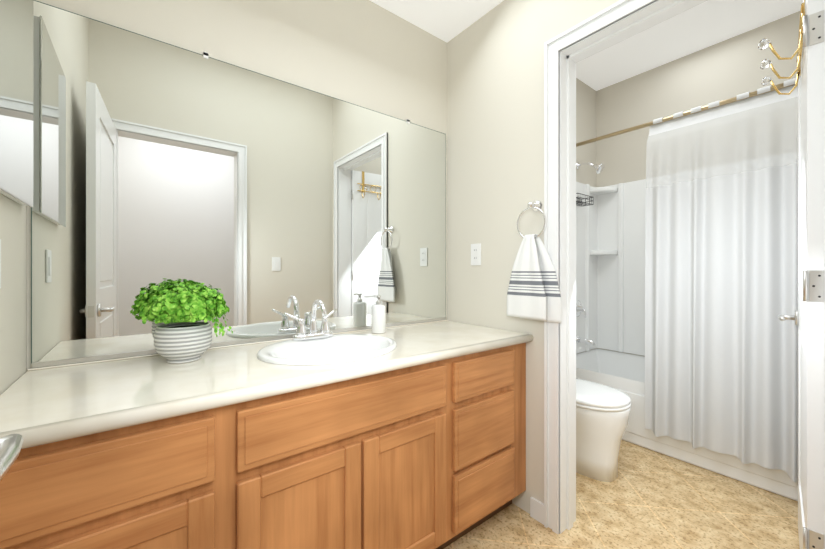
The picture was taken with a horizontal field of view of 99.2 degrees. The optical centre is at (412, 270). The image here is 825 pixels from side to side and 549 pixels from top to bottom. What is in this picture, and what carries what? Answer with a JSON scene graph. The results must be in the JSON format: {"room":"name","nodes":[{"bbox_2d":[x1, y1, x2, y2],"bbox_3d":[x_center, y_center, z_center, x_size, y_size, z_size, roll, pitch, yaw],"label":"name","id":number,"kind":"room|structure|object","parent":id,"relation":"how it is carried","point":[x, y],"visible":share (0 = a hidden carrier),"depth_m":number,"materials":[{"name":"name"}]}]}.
{"room":"bathroom","nodes":[
{"label":"bathroom","id":0,"kind":"room"},
{"bbox_2d":[0,193,26,394],"bbox_3d":[-0.078,-0.336,-0.421,0.120,2.900,3.550,0,0,-38],"label":"wall","id":1,"kind":"structure","parent":0,"point":[13,304],"depth_m":0.90,"materials":[{"name":"beige paint"}]},
{"bbox_2d":[0,239,0,288],"bbox_3d":[-0.931,-0.016,0.784,0.008,0.115,0.070,0,0,-38],"label":"light switch","id":2,"kind":"object","parent":1,"relation":"attached to","point":[0,263],"visible":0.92,"depth_m":0.81,"materials":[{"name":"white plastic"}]},
{"bbox_2d":[0,434,23,480],"bbox_3d":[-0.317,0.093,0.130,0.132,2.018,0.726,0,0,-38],"label":"door handle","id":3,"kind":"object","parent":1,"relation":"in","point":[10,446],"depth_m":0.38,"materials":[{"name":"white metal"}]},
{"bbox_2d":[0,0,32,207],"bbox_3d":[-0.937,-0.476,0.805,0.021,0.600,0.440,0,0,-38],"label":"medicine cabinet mirror","id":4,"kind":"object","parent":1,"relation":"attached to","point":[16,100],"visible":1,"depth_m":0.85,"materials":[{"name":"white mirror"}]},
{"bbox_2d":[27,0,595,369],"bbox_3d":[0.235,-0.336,2.144,3.760,2.900,0.120,0,0,-38],"label":"wall","id":5,"kind":"structure","parent":0,"point":[368,54],"depth_m":1.58,"materials":[{"name":"beige paint"}]},
{"bbox_2d":[31,0,445,367],"bbox_3d":[-0.457,-0.259,1.521,1.642,1.082,0.011,0,0,-38],"label":"wall mirror","id":6,"kind":"object","parent":5,"relation":"attached to","point":[263,203],"visible":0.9,"depth_m":1.30,"materials":[{"name":"silver glass"}]},
{"bbox_2d":[576,300,585,317],"bbox_3d":[1.397,0.314,2.898,0.144,0.144,0.077,0,0,-38],"label":"tub valve","id":7,"kind":"object","parent":5,"relation":"attached to","point":[580,308],"visible":0.85,"depth_m":2.89,"materials":[{"name":"silver metal"}]},
{"bbox_2d":[576,193,593,205],"bbox_3d":[1.362,-0.576,2.854,0.253,0.065,0.101,0,0,-38],"label":"basket","id":8,"kind":"object","parent":5,"relation":"attached to","point":[586,204],"visible":0.75,"depth_m":2.87,"materials":[{"name":"black metal"}]},
{"bbox_2d":[576,336,594,345],"bbox_3d":[1.419,0.577,2.870,0.060,0.065,0.149,0,0,-38],"label":"tub spout","id":9,"kind":"object","parent":5,"relation":"attached to","point":[584,340],"visible":0.96,"depth_m":2.86,"materials":[{"name":"silver metal"}]},
{"bbox_2d":[576,162,604,173],"bbox_3d":[1.439,-0.838,2.844,0.084,0.131,0.215,0,0,-38],"label":"shower head","id":10,"kind":"object","parent":5,"relation":"attached to","point":[599,168],"visible":0.96,"depth_m":2.80},
{"bbox_2d":[576,83,794,146],"bbox_3d":[1.547,-0.916,2.105,0.052,0.052,1.541,0,0,-38],"label":"curtain rod","id":11,"kind":"object","parent":5,"relation":"attached to","point":[723,102],"visible":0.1,"depth_m":2.11,"materials":[{"name":"brown metal"}]},
{"bbox_2d":[645,78,797,481],"bbox_3d":[1.692,0.020,1.828,0.151,1.908,0.835,0,0,-38],"label":"shower curtain","id":12,"kind":"object","parent":11,"relation":"hanging from","point":[721,288],"visible":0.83,"depth_m":1.84,"materials":[{"name":"fabric"}]},
{"bbox_2d":[370,0,503,41],"bbox_3d":[-0.269,-1.476,1.285,1.669,0.300,0.620,0,0,-38],"label":"ceiling","id":13,"kind":"structure","parent":0,"point":[446,20],"depth_m":1.80,"materials":[{"name":"white paint"}]},
{"bbox_2d":[447,0,618,513],"bbox_3d":[0.690,-0.336,1.509,0.120,2.900,1.442,0,0,-38],"label":"wall","id":14,"kind":"structure","parent":0,"point":[495,121],"depth_m":1.73,"materials":[{"name":"beige paint"}]},
{"bbox_2d":[471,243,480,264],"bbox_3d":[0.336,-0.086,1.861,0.007,0.115,0.070,0,0,-38],"label":"outlet","id":15,"kind":"object","parent":14,"relation":"attached to","point":[475,254],"visible":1,"depth_m":1.85,"materials":[{"name":"white plastic"}]},
{"bbox_2d":[517,200,545,238],"bbox_3d":[0.534,-0.227,1.560,0.062,0.181,0.146,0,0,-38],"label":"towel ring","id":16,"kind":"object","parent":14,"relation":"attached to","point":[535,206],"visible":0.96,"depth_m":1.56,"materials":[{"name":"silver metal"}]},
{"bbox_2d":[507,234,545,320],"bbox_3d":[0.505,0.024,1.557,0.025,0.370,0.201,0,0,-38],"label":"hanging towel","id":17,"kind":"object","parent":16,"relation":"hanging from","point":[526,296],"visible":1,"depth_m":1.55,"materials":[{"name":"white fabric"}]},
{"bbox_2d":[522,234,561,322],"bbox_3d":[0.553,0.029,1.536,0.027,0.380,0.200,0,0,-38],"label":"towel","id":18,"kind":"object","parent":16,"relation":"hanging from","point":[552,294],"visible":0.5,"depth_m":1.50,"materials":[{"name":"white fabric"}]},
{"bbox_2d":[530,0,824,548],"bbox_3d":[0.655,0.060,0.981,2.756,2.107,1.115,0,0,-38],"label":"trim","id":19,"kind":"structure","parent":14,"relation":"attached to","point":[566,51],"depth_m":1.50,"materials":[{"name":"white wood"}]},
{"bbox_2d":[778,0,823,548],"bbox_3d":[1.400,0.093,1.275,0.729,2.018,0.164,0,0,-38],"label":"door","id":20,"kind":"structure","parent":14,"relation":"in","point":[808,317],"depth_m":1.01,"materials":[{"name":"white wood"}]},
{"bbox_2d":[758,0,804,94],"bbox_3d":[1.305,-0.791,1.217,0.420,0.256,0.143,0,0,-44],"label":"hooks","id":21,"kind":"object","parent":20,"relation":"hanging from","point":[764,43],"visible":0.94,"depth_m":1.20,"materials":[{"name":"gold metal"}]},
{"bbox_2d":[444,439,799,548],"bbox_3d":[1.323,1.144,0.742,3.760,0.060,3.670,0,0,-38],"label":"floor","id":22,"kind":"structure","parent":0,"point":[648,499],"depth_m":1.59,"materials":[{"name":"tile"}]},
{"bbox_2d":[0,344,525,548],"bbox_3d":[-0.289,0.719,1.310,1.664,0.792,0.549,0,0,-38],"label":"bathroom vanity","id":23,"kind":"object","parent":22,"relation":"on","point":[415,438],"depth_m":0.97,"materials":[{"name":"brown wood"}]},
{"bbox_2d":[0,320,532,455],"bbox_3d":[-0.283,0.305,1.303,1.664,0.033,0.566,0,0,-38],"label":"countertop","id":24,"kind":"structure","parent":23,"relation":"on","point":[65,403],"depth_m":0.92,"materials":[{"name":"white stone"}]},
{"bbox_2d":[130,280,232,363],"bbox_3d":[-0.740,0.158,1.136,0.272,0.260,0.259,0,0,-38],"label":"plant","id":25,"kind":"object","parent":24,"relation":"on","point":[183,310],"visible":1,"depth_m":1.07,"materials":[{"name":"green plant"}]},
{"bbox_2d":[284,299,336,339],"bbox_3d":[-0.377,0.193,1.400,0.229,0.162,0.147,0,0,-38],"label":"faucet","id":26,"kind":"object","parent":24,"relation":"on","point":[313,333],"visible":1,"depth_m":1.42,"materials":[{"name":"silver metal"}]},
{"bbox_2d":[257,334,396,364],"bbox_3d":[-0.300,0.358,1.301,0.510,0.168,0.430,0,0,-38],"label":"sink","id":27,"kind":"object","parent":24,"relation":"in","point":[338,348],"visible":0.48,"depth_m":1.38,"materials":[{"name":"white ceramic"}]},
{"bbox_2d":[372,295,385,333],"bbox_3d":[-0.158,0.201,1.639,0.066,0.174,0.066,0,0,-38],"label":"soap dispenser","id":28,"kind":"object","parent":24,"relation":"on","point":[378,317],"visible":1,"depth_m":1.61,"materials":[{"name":"white ceramic"}]},
{"bbox_2d":[576,378,630,481],"bbox_3d":[0.900,0.723,2.111,0.456,0.782,0.732,0,0,-38],"label":"toilet","id":29,"kind":"object","parent":22,"relation":"on","point":[602,414],"visible":0.31,"depth_m":1.85,"materials":[{"name":"white ceramic"}]},
{"bbox_2d":[576,179,797,500],"bbox_3d":[1.833,0.184,2.327,0.762,1.860,1.542,0,0,-38],"label":"bathtub","id":30,"kind":"object","parent":22,"relation":"on","point":[610,259],"visible":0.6,"depth_m":2.96,"materials":[{"name":"white plastic"}]},
{"bbox_2d":[576,0,802,90],"bbox_3d":[1.454,-1.656,2.033,1.730,0.060,1.550,0,0,-38],"label":"ceiling","id":31,"kind":"structure","parent":0,"point":[708,23],"depth_m":2.44,"materials":[{"name":"white paint"}]},
{"bbox_2d":[596,11,799,356],"bbox_3d":[2.222,-0.336,2.552,0.120,2.900,1.670,0,0,-38],"label":"wall","id":32,"kind":"structure","parent":0,"point":[726,69],"depth_m":2.69,"materials":[{"name":"beige paint"}]}
]}

